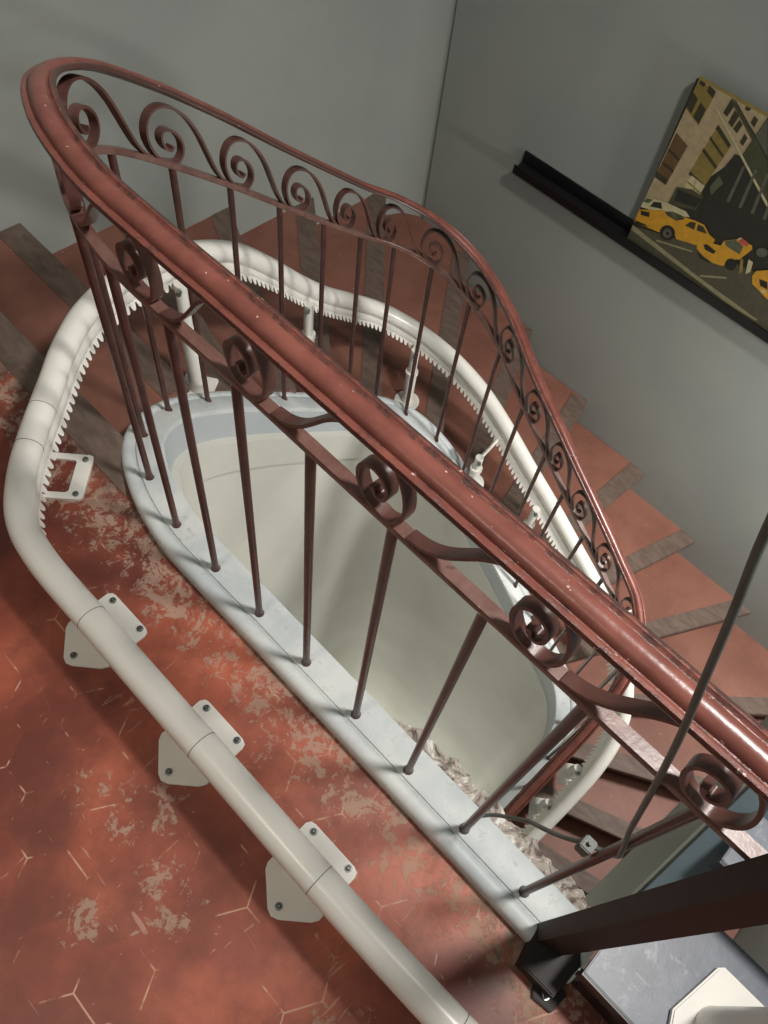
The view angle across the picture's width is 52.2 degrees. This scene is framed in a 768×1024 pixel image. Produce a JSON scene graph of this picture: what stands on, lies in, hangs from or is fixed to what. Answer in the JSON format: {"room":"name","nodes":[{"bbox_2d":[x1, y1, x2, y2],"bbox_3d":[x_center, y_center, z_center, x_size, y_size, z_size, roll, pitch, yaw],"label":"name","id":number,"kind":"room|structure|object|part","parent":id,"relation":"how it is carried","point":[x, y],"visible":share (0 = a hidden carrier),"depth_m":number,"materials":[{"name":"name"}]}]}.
{"room":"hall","nodes":[
{"label":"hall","id":0,"kind":"room"},
{"bbox_2d":[0,0,457,253],"bbox_3d":[-1.434,0.006,4.142,4.419,10.300,0.305,-38,69,-25],"label":"wall","id":1,"kind":"structure","parent":0,"point":[356,87],"depth_m":2.99,"materials":[{"name":"grey paint"}]},
{"bbox_2d":[0,361,608,1023],"bbox_3d":[-0.870,0.877,1.459,1.965,0.160,3.685,-38,69,-25],"label":"floor","id":2,"kind":"structure","parent":0,"point":[128,895],"depth_m":1.56,"materials":[{"name":"tile"}]},
{"bbox_2d":[515,853,767,1012],"bbox_3d":[0.370,0.515,0.926,0.104,1.350,0.128,29,60,12],"label":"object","id":3,"kind":"object","parent":2,"relation":"on","point":[733,896],"visible":0.98,"depth_m":1.03,"materials":[{"name":"brown metal"}]},
{"bbox_3d":[0.370,0.479,0.949,0.058,1.350,0.033,24,59,9],"label":"post","id":4,"kind":"part","parent":3,"relation":"part of","materials":[{"name":"brown metal"}]},
{"bbox_2d":[165,411,554,794],"bbox_3d":[-0.047,1.752,5.032,1.365,7.020,1.710,-38,69,-25],"label":"wall","id":5,"kind":"structure","parent":0,"point":[500,707],"depth_m":4.11,"materials":[{"name":"paint"}]},
{"bbox_2d":[0,194,767,983],"bbox_3d":[0.344,0.645,3.726,2.806,3.624,3.743,-38,69,-25],"label":"staircase","id":6,"kind":"structure","parent":5,"relation":"attached to","point":[686,609],"depth_m":3.38,"materials":[{"name":"red tile"}]},
{"bbox_2d":[3,239,767,1023],"bbox_3d":[0.136,0.512,2.935,2.092,3.694,2.233,-38,69,-25],"label":"rail","id":7,"kind":"object","parent":6,"relation":"on","point":[308,878],"visible":0.7,"depth_m":1.65,"materials":[{"name":"metal"}]},
{"bbox_3d":[-0.638,0.279,1.755,0.175,0.007,0.150,-38,69,-25],"label":"mounting plate","id":8,"kind":"part","parent":7,"relation":"part of","materials":[{"name":"white metal"}]},
{"bbox_3d":[-0.581,-0.594,2.277,0.036,0.182,0.036,-38,69,-25],"label":"post","id":9,"kind":"part","parent":7,"relation":"part of","materials":[{"name":"white metal"}]},
{"bbox_3d":[-0.602,-0.475,2.469,0.048,0.272,0.048,-38,69,-25],"label":"support post","id":10,"kind":"part","parent":7,"relation":"part of","materials":[{"name":"white metal"}]},
{"bbox_3d":[-0.614,-0.406,2.581,0.112,0.008,0.112,12,58,1],"label":"foot plate","id":11,"kind":"part","parent":7,"relation":"part of","materials":[{"name":"white metal"}]},
{"bbox_3d":[-0.399,0.498,1.645,0.175,0.007,0.150,-38,69,-25],"label":"mounting plate","id":12,"kind":"part","parent":7,"relation":"part of","materials":[{"name":"white metal"}]},
{"bbox_3d":[-0.274,-0.699,2.845,0.036,0.152,0.036,-38,69,-25],"label":"post","id":13,"kind":"part","parent":7,"relation":"part of","materials":[{"name":"white metal"}]},
{"bbox_3d":[-0.158,0.719,1.535,0.175,0.007,0.150,-38,69,-25],"label":"mounting plate","id":14,"kind":"part","parent":7,"relation":"part of","materials":[{"name":"white metal"}]},
{"bbox_3d":[0.102,-0.500,3.519,0.114,0.008,0.114,-38,69,-25],"label":"foot plate","id":15,"kind":"part","parent":7,"relation":"part of","materials":[{"name":"white metal"}]},
{"bbox_3d":[0.110,-0.549,3.438,0.048,0.198,0.048,-38,69,-25],"label":"support post","id":16,"kind":"part","parent":7,"relation":"part of","materials":[{"name":"white metal"}]},
{"bbox_3d":[0.126,-0.636,3.298,0.036,0.132,0.036,-38,69,-25],"label":"post","id":17,"kind":"part","parent":7,"relation":"part of","materials":[{"name":"white metal"}]},
{"bbox_3d":[0.399,-0.163,3.479,0.048,0.117,0.048,-38,69,-25],"label":"support post","id":18,"kind":"part","parent":7,"relation":"part of","materials":[{"name":"white metal"}]},
{"bbox_3d":[0.408,-0.214,3.397,0.036,0.078,0.036,-38,69,-25],"label":"post","id":19,"kind":"part","parent":7,"relation":"part of","materials":[{"name":"white metal"}]},
{"bbox_3d":[0.394,-0.134,3.526,0.114,0.008,0.114,-38,69,-25],"label":"foot plate","id":20,"kind":"part","parent":7,"relation":"part of","materials":[{"name":"white metal"}]},
{"bbox_3d":[0.465,-0.283,3.415,0.015,0.016,0.176,36,62,15],"label":"bracket arm","id":21,"kind":"part","parent":7,"relation":"part of"},
{"bbox_3d":[0.677,0.019,3.562,0.036,0.130,0.036,-38,69,-25],"label":"post","id":22,"kind":"part","parent":7,"relation":"part of","materials":[{"name":"white metal"}]},
{"bbox_3d":[0.788,1.502,3.962,0.112,0.008,0.112,12,58,1],"label":"foot plate","id":23,"kind":"part","parent":7,"relation":"part of","materials":[{"name":"silver metal"}]},
{"bbox_3d":[0.792,1.477,3.921,0.048,0.106,0.048,-38,69,-25],"label":"support post","id":24,"kind":"part","parent":7,"relation":"part of","materials":[{"name":"silver metal"}]},
{"bbox_3d":[0.801,1.431,3.846,0.036,0.070,0.036,-38,69,-25],"label":"post","id":25,"kind":"part","parent":7,"relation":"part of","materials":[{"name":"silver metal"}]},
{"bbox_3d":[0.921,1.306,3.897,0.112,0.008,0.112,12,58,1],"label":"foot plate","id":26,"kind":"part","parent":7,"relation":"part of","materials":[{"name":"silver metal"}]},
{"bbox_3d":[0.925,1.285,3.863,0.048,0.089,0.048,-38,69,-25],"label":"support post","id":27,"kind":"part","parent":7,"relation":"part of","materials":[{"name":"silver metal"}]},
{"bbox_3d":[0.931,1.246,3.800,0.036,0.059,0.036,-38,69,-25],"label":"post","id":28,"kind":"part","parent":7,"relation":"part of","materials":[{"name":"silver metal"}]},
{"bbox_2d":[20,57,767,897],"bbox_3d":[0.150,0.415,2.931,1.442,3.997,1.692,-38,69,-25],"label":"stair railing","id":29,"kind":"object","parent":6,"relation":"on","point":[402,457],"visible":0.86,"depth_m":1.04,"materials":[{"name":"metal"}]},
{"bbox_2d":[482,513,767,858],"bbox_3d":[0.266,0.263,0.884,0.094,1.576,0.238,-38,69,-25],"label":"cable","id":30,"kind":"object","parent":29,"relation":"attached to","point":[586,845],"visible":0.88,"depth_m":0.66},
{"bbox_2d":[570,716,767,1023],"bbox_3d":[1.453,0.257,1.159,2.024,2.064,1.005,-38,69,-25],"label":"platform","id":31,"kind":"structure","parent":6,"relation":"on","point":[638,983],"depth_m":1.37,"materials":[{"name":"metal"}]},
{"bbox_2d":[423,0,767,650],"bbox_3d":[1.396,0.018,4.442,0.120,10.300,3.530,-38,69,-25],"label":"wall","id":32,"kind":"structure","parent":0,"point":[598,91],"depth_m":3.48,"materials":[{"name":"grey paint"}]},
{"bbox_2d":[512,150,767,343],"bbox_3d":[1.390,-0.824,3.114,0.068,0.090,2.268,-38,69,-25],"label":"ledge","id":33,"kind":"object","parent":32,"relation":"attached to","point":[555,185],"visible":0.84,"depth_m":3.33,"materials":[{"name":"black paint"}]},
{"bbox_2d":[627,76,767,330],"bbox_3d":[1.359,-1.046,2.860,0.027,0.683,0.872,-38,69,-25],"label":"print","id":34,"kind":"object","parent":33,"relation":"on","point":[703,213],"visible":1,"depth_m":2.92,"materials":[{"name":"multicoloured paper"}]},
{"bbox_2d":[733,924,767,972],"bbox_3d":[1.108,2.424,2.926,4.280,10.300,0.120,-38,69,-25],"label":"wall","id":35,"kind":"structure","parent":0,"point":[753,940],"depth_m":3.67,"materials":[{"name":"grey paint"}]}
]}

